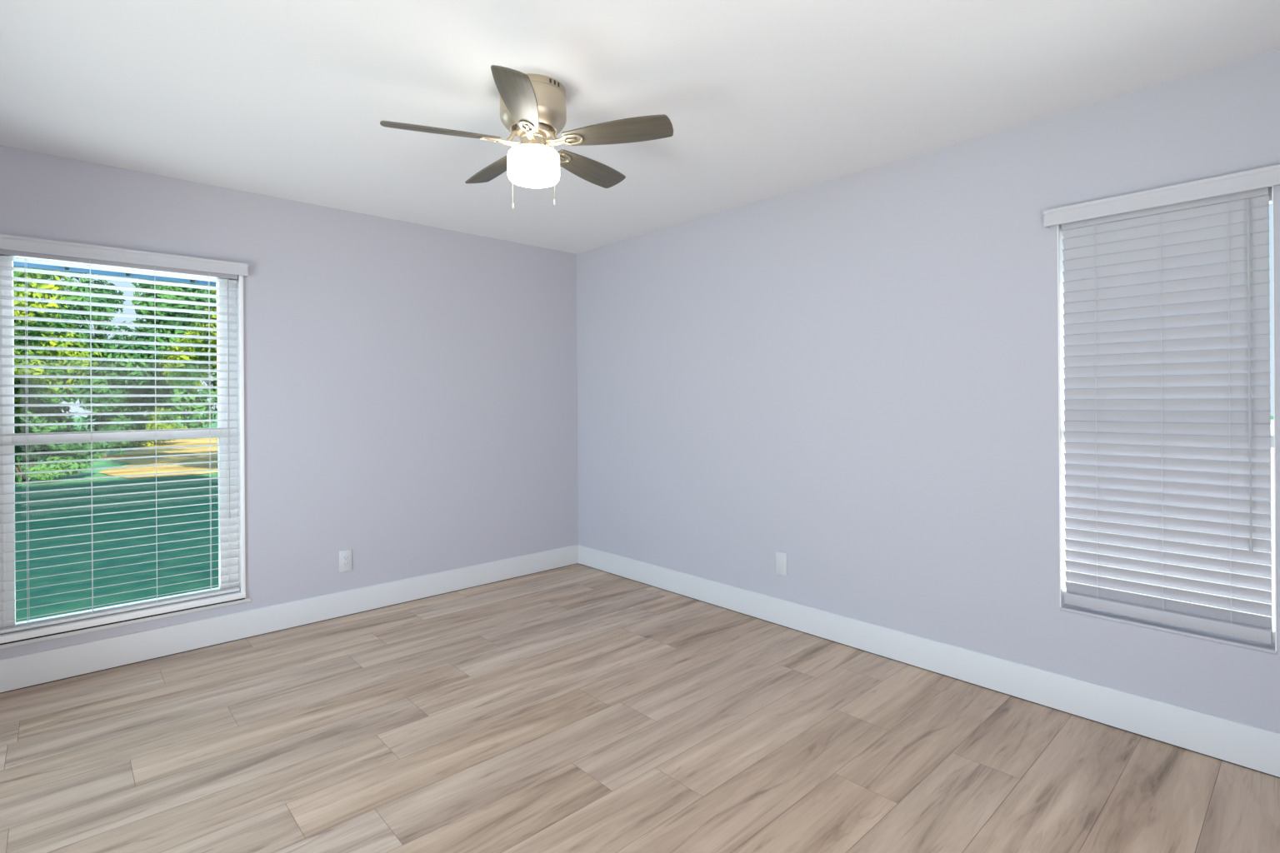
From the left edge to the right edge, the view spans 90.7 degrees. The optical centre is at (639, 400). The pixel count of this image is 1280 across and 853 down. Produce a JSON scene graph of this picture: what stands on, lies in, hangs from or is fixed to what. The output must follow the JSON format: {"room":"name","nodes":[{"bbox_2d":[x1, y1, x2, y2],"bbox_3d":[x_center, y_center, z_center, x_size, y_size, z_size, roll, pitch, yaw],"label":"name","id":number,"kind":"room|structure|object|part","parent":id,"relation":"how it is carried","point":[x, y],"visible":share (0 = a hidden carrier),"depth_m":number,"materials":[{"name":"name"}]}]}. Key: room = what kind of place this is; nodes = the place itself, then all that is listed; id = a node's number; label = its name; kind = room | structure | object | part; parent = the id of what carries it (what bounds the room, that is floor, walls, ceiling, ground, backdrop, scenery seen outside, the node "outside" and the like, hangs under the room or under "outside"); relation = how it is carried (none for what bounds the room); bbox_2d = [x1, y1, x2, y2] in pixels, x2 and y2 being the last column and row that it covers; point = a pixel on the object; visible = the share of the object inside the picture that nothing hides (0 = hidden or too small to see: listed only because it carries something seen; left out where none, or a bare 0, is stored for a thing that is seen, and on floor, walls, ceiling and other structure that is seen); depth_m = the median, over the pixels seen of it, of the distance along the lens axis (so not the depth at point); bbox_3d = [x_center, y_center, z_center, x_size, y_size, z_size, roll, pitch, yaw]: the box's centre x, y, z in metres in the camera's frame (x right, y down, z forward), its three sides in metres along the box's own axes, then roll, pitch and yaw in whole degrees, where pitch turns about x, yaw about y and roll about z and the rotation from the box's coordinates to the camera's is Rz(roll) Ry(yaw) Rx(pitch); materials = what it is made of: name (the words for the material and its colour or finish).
{"room":"empty bedroom","nodes":[
{"label":"empty bedroom","id":0,"kind":"room"},
{"bbox_2d":[0,145,578,659],"bbox_3d":[-1.872,0.074,3.828,3.920,2.440,0.160,0,0,-43],"label":"wall","id":1,"kind":"structure","parent":0,"point":[411,389],"depth_m":3.89,"materials":[{"name":"grey paint"}]},
{"bbox_2d":[0,260,250,649],"bbox_3d":[-2.563,0.200,3.161,1.042,1.811,0.155,0,0,-43],"label":"window","id":2,"kind":"structure","parent":1,"relation":"in","point":[21,637],"depth_m":3.22,"materials":[{"name":"white plastic"}]},
{"bbox_3d":[-2.592,0.181,3.185,0.806,0.047,0.066,0,0,-43],"label":"meeting rail","id":3,"kind":"part","parent":2,"relation":"part of","materials":[{"name":"white plastic"}]},
{"bbox_2d":[0,234,248,634],"bbox_3d":[-2.534,0.152,3.121,1.030,1.778,0.105,0,0,-43],"label":"window blind","id":4,"kind":"object","parent":2,"relation":"attached to","point":[12,248],"visible":1,"depth_m":3.10,"materials":[{"name":"grey plastic"}]},
{"bbox_3d":[-2.810,0.178,2.900,0.002,1.698,0.057,0,0,-38],"label":"ladder cord","id":5,"kind":"part","parent":4,"relation":"part of","materials":[{"name":"white fabric"}]},
{"bbox_3d":[-2.646,0.177,3.050,0.002,1.698,0.057,0,0,-38],"label":"ladder cord","id":6,"kind":"part","parent":4,"relation":"part of","materials":[{"name":"white fabric"}]},
{"bbox_3d":[-2.544,1.033,3.139,0.950,0.016,0.048,0,0,-43],"label":"rail","id":7,"kind":"part","parent":4,"relation":"part of","materials":[{"name":"white plastic"}]},
{"bbox_3d":[-2.463,0.175,3.218,0.002,1.698,0.057,0,0,-38],"label":"ladder cord","id":8,"kind":"part","parent":4,"relation":"part of","materials":[{"name":"white fabric"}]},
{"bbox_3d":[-2.294,0.174,3.374,0.002,1.698,0.057,0,0,-38],"label":"ladder cord","id":9,"kind":"part","parent":4,"relation":"part of","materials":[{"name":"white fabric"}]},
{"bbox_3d":[-2.549,0.195,3.138,0.996,1.763,0.087,0,0,-43],"label":"casing","id":10,"kind":"part","parent":2,"relation":"part of","materials":[{"name":"white plastic"}]},
{"bbox_2d":[0,545,578,693],"bbox_3d":[-1.805,1.218,3.764,3.600,0.144,0.014,0,0,-43],"label":"baseboard","id":11,"kind":"structure","parent":1,"relation":"attached to","point":[32,669],"depth_m":3.46,"materials":[{"name":"white paint"}]},
{"bbox_2d":[339,549,351,572],"bbox_3d":[-1.770,0.966,3.802,0.073,0.128,0.008,0,0,-43],"label":"wall outlet","id":12,"kind":"object","parent":1,"relation":"attached to","point":[345,557],"visible":1,"depth_m":3.80,"materials":[{"name":"white plastic"}]},
{"bbox_2d":[342,555,348,567],"bbox_3d":[-1.768,0.966,3.800,0.033,0.068,0.002,0,0,-43],"label":"receptacle","id":13,"kind":"object","parent":12,"relation":"attached to","point":[345,557],"depth_m":3.80,"materials":[{"name":"white plastic"}]},
{"bbox_2d":[0,564,1279,852],"bbox_3d":[0.540,1.277,1.216,3.920,0.001,7.260,0,0,-43],"label":"floor","id":14,"kind":"structure","parent":0,"point":[577,708],"depth_m":2.31,"materials":[{"name":"brown wood"}]},
{"bbox_2d":[0,0,1279,254],"bbox_3d":[0.522,-1.223,1.216,3.920,0.120,7.260,0,0,-43],"label":"ceiling","id":15,"kind":"structure","parent":0,"point":[285,99],"depth_m":2.30,"materials":[{"name":"white paint"}]},
{"bbox_2d":[380,65,673,209],"bbox_3d":[-0.408,-0.933,2.385,1.019,0.448,0.999,0,0,-43],"label":"ceiling fan","id":16,"kind":"object","parent":15,"relation":"hanging from","point":[533,108],"visible":1,"depth_m":2.28,"materials":[{"name":"silver metal"}]},
{"bbox_3d":[-0.703,-0.956,2.246,0.408,0.006,0.124,0,15,-20],"label":"blade","id":17,"kind":"part","parent":16,"relation":"part of","materials":[{"name":"brown wood"}]},
{"bbox_3d":[-0.596,-0.956,2.614,0.124,0.006,0.408,-19,11,-36],"label":"blade","id":18,"kind":"part","parent":16,"relation":"part of","materials":[{"name":"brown wood"}]},
{"bbox_3d":[-0.472,-0.974,2.330,0.050,0.059,0.015,0,0,-20],"label":"bracket arm","id":19,"kind":"part","parent":16,"relation":"part of","materials":[{"name":"silver metal"}]},
{"bbox_3d":[-0.386,-0.958,2.031,0.124,0.006,0.408,15,-1,-2],"label":"blade","id":20,"kind":"part","parent":16,"relation":"part of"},
{"bbox_3d":[-0.396,-0.872,2.357,0.192,0.112,0.192,0,0,-43],"label":"lamp shade","id":21,"kind":"part","parent":16,"relation":"part of","materials":[{"name":"white glass"}]},
{"bbox_3d":[-0.334,-0.841,2.317,0.056,0.224,0.002,0,0,33],"label":"pull chain","id":22,"kind":"part","parent":16,"relation":"part of","materials":[{"name":"silver metal"}]},
{"bbox_3d":[-0.320,-0.975,2.334,0.050,0.059,0.015,0,0,16],"label":"bracket arm","id":23,"kind":"part","parent":16,"relation":"part of","materials":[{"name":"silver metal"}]},
{"bbox_3d":[-0.213,-0.959,2.626,0.124,0.006,0.408,-18,-10,33],"label":"blade","id":24,"kind":"part","parent":16,"relation":"part of","materials":[{"name":"brown wood"}]},
{"bbox_3d":[-0.083,-0.960,2.266,0.408,0.006,0.124,0,-15,16],"label":"blade","id":25,"kind":"part","parent":16,"relation":"part of","materials":[{"name":"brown wood"}]},
{"bbox_2d":[576,49,1279,733],"bbox_3d":[1.211,0.052,3.254,0.160,2.440,4.860,0,0,-43],"label":"wall","id":26,"kind":"structure","parent":0,"point":[853,377],"depth_m":3.07,"materials":[{"name":"grey paint"}]},
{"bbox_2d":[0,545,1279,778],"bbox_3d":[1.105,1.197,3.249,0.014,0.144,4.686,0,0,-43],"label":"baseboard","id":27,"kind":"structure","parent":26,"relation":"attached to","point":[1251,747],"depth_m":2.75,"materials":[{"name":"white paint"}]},
{"bbox_2d":[775,551,786,576],"bbox_3d":[0.799,0.926,3.584,0.008,0.128,0.073,0,0,-43],"label":"blank wall plate","id":28,"kind":"object","parent":26,"relation":"attached to","point":[781,558],"visible":1,"depth_m":3.58,"materials":[{"name":"white plastic"}]},
{"bbox_2d":[778,557,783,570],"bbox_3d":[0.797,0.926,3.582,0.002,0.068,0.033,0,0,-43],"label":"receptacle","id":29,"kind":"object","parent":28,"relation":"attached to","point":[780,559],"depth_m":3.58,"materials":[{"name":"white plastic"}]},
{"bbox_2d":[1057,185,1276,654],"bbox_3d":[1.979,0.060,2.408,0.145,1.597,0.627,0,0,-43],"label":"window","id":30,"kind":"structure","parent":26,"relation":"in","point":[1269,648],"depth_m":2.52,"materials":[{"name":"white plastic"}]},
{"bbox_2d":[1043,164,1279,644],"bbox_3d":[1.931,0.027,2.364,0.104,1.608,0.700,0,0,-43],"label":"window blind","id":31,"kind":"object","parent":30,"relation":"attached to","point":[1167,292],"visible":1,"depth_m":2.35,"materials":[{"name":"grey plastic"}]},
{"bbox_3d":[1.823,0.037,2.520,0.030,1.499,0.002,0,0,-34],"label":"ladder cord","id":32,"kind":"part","parent":31,"relation":"part of","materials":[{"name":"white fabric"}]},
{"bbox_3d":[1.961,0.036,2.371,0.030,1.499,0.002,0,0,-34],"label":"ladder cord","id":33,"kind":"part","parent":31,"relation":"part of","materials":[{"name":"white fabric"}]},
{"bbox_3d":[1.956,0.808,2.382,0.048,0.045,0.601,0,0,-43],"label":"rail","id":34,"kind":"part","parent":31,"relation":"part of","materials":[{"name":"grey plastic"}]},
{"bbox_3d":[2.087,0.035,2.234,0.030,1.499,0.002,0,0,-34],"label":"ladder cord","id":35,"kind":"part","parent":31,"relation":"part of","materials":[{"name":"white fabric"}]},
{"bbox_3d":[2.013,0.145,2.438,0.055,0.042,0.615,0,0,-43],"label":"meeting rail","id":36,"kind":"part","parent":30,"relation":"part of","materials":[{"name":"white plastic"}]},
{"label":"outside","id":37,"kind":"structure","parent":0,"visible":0},
{"bbox_2d":[15,415,1273,622],"bbox_3d":[-10.640,1.507,16.026,120.000,0.001,150.000,0,0,-43],"label":"ground","id":38,"kind":"structure","parent":37,"point":[21,546],"depth_m":6.64,"materials":[{"name":"green plant"}]},
{"bbox_2d":[14,388,96,429],"bbox_3d":[-19.991,0.534,18.061,7.052,2.632,2.181,0,0,-43],"label":"bush","id":39,"kind":"object","parent":38,"relation":"on","point":[82,417],"visible":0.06,"depth_m":19.65,"materials":[{"name":"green plant"}]},
{"bbox_2d":[28,296,84,410],"bbox_3d":[-23.691,-1.638,23.251,4.388,7.117,4.155,0,0,-17],"label":"tree","id":40,"kind":"object","parent":38,"relation":"on","point":[68,323],"visible":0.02,"depth_m":24.54,"materials":[{"name":"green plant"}]},
{"bbox_2d":[13,266,101,423],"bbox_3d":[-9.420,-1.033,8.167,3.822,5.062,3.777,0,0,-43],"label":"tree","id":41,"kind":"object","parent":38,"relation":"on","point":[17,381],"visible":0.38,"depth_m":8.57,"materials":[{"name":"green plant"}]},
{"bbox_2d":[14,419,111,484],"bbox_3d":[-11.107,0.966,11.524,2.287,1.350,1.016,0,0,-43],"label":"bush","id":42,"kind":"object","parent":38,"relation":"on","point":[17,429],"visible":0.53,"depth_m":11.51,"materials":[{"name":"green plant"}]},
{"bbox_2d":[13,269,214,458],"bbox_3d":[-13.666,-1.546,15.967,4.118,6.149,4.855,0,0,14],"label":"tree","id":43,"kind":"object","parent":38,"relation":"on","point":[36,419],"visible":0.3,"depth_m":15.77,"materials":[{"name":"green plant"}]},
{"bbox_2d":[110,405,189,446],"bbox_3d":[-16.960,0.887,21.483,2.980,1.560,2.425,0,0,-23],"label":"bush","id":44,"kind":"object","parent":38,"relation":"on","point":[156,417],"visible":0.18,"depth_m":21.16,"materials":[{"name":"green plant"}]},
{"bbox_2d":[159,285,217,391],"bbox_3d":[-7.492,-1.224,12.677,3.716,5.418,3.368,0,0,-12],"label":"tree","id":45,"kind":"object","parent":38,"relation":"on","point":[196,341],"visible":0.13,"depth_m":12.26,"materials":[{"name":"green plant"}]},
{"bbox_3d":[-1.235,-3.236,-0.361,9.700,3.850,9.100,0,0,-43],"label":"roof","id":46,"kind":"structure","parent":0,"visible":0},
{"bbox_2d":[13,261,216,286],"bbox_3d":[-3.059,-1.030,3.484,7.200,0.515,0.930,0,0,-43],"label":"soffit","id":47,"kind":"structure","parent":46,"relation":"attached to","point":[15,263],"depth_m":3.88,"materials":[{"name":"blue paint"}]},
{"bbox_2d":[65,266,195,282],"bbox_3d":[-3.125,-0.786,3.660,6.238,0.022,0.500,0,0,-43],"label":"soffit vent","id":48,"kind":"structure","parent":47,"relation":"attached to","point":[66,267],"depth_m":3.89,"materials":[{"name":"grey metal"}]},
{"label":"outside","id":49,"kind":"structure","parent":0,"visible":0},
{"bbox_2d":[1070,420,1274,629],"bbox_3d":[28.074,1.208,10.991,49.840,0.001,30.160,0,0,-43],"label":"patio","id":50,"kind":"structure","parent":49,"point":[1272,552],"depth_m":5.43,"materials":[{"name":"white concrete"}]},
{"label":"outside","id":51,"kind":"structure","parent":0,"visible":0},
{"bbox_2d":[99,437,218,478],"bbox_3d":[-6.208,1.460,31.578,32.416,0.001,25.113,0,0,-43],"label":"sandy path","id":52,"kind":"structure","parent":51,"point":[161,452],"depth_m":16.02,"materials":[{"name":"beige sand"}]},
{"bbox_2d":[94,279,217,428],"bbox_3d":[-18.811,-1.981,25.580,4.495,7.094,4.149,0,0,26],"label":"tree","id":53,"kind":"object","parent":52,"relation":"on","point":[206,391],"visible":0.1,"depth_m":24.94,"materials":[{"name":"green plant"}]}
]}

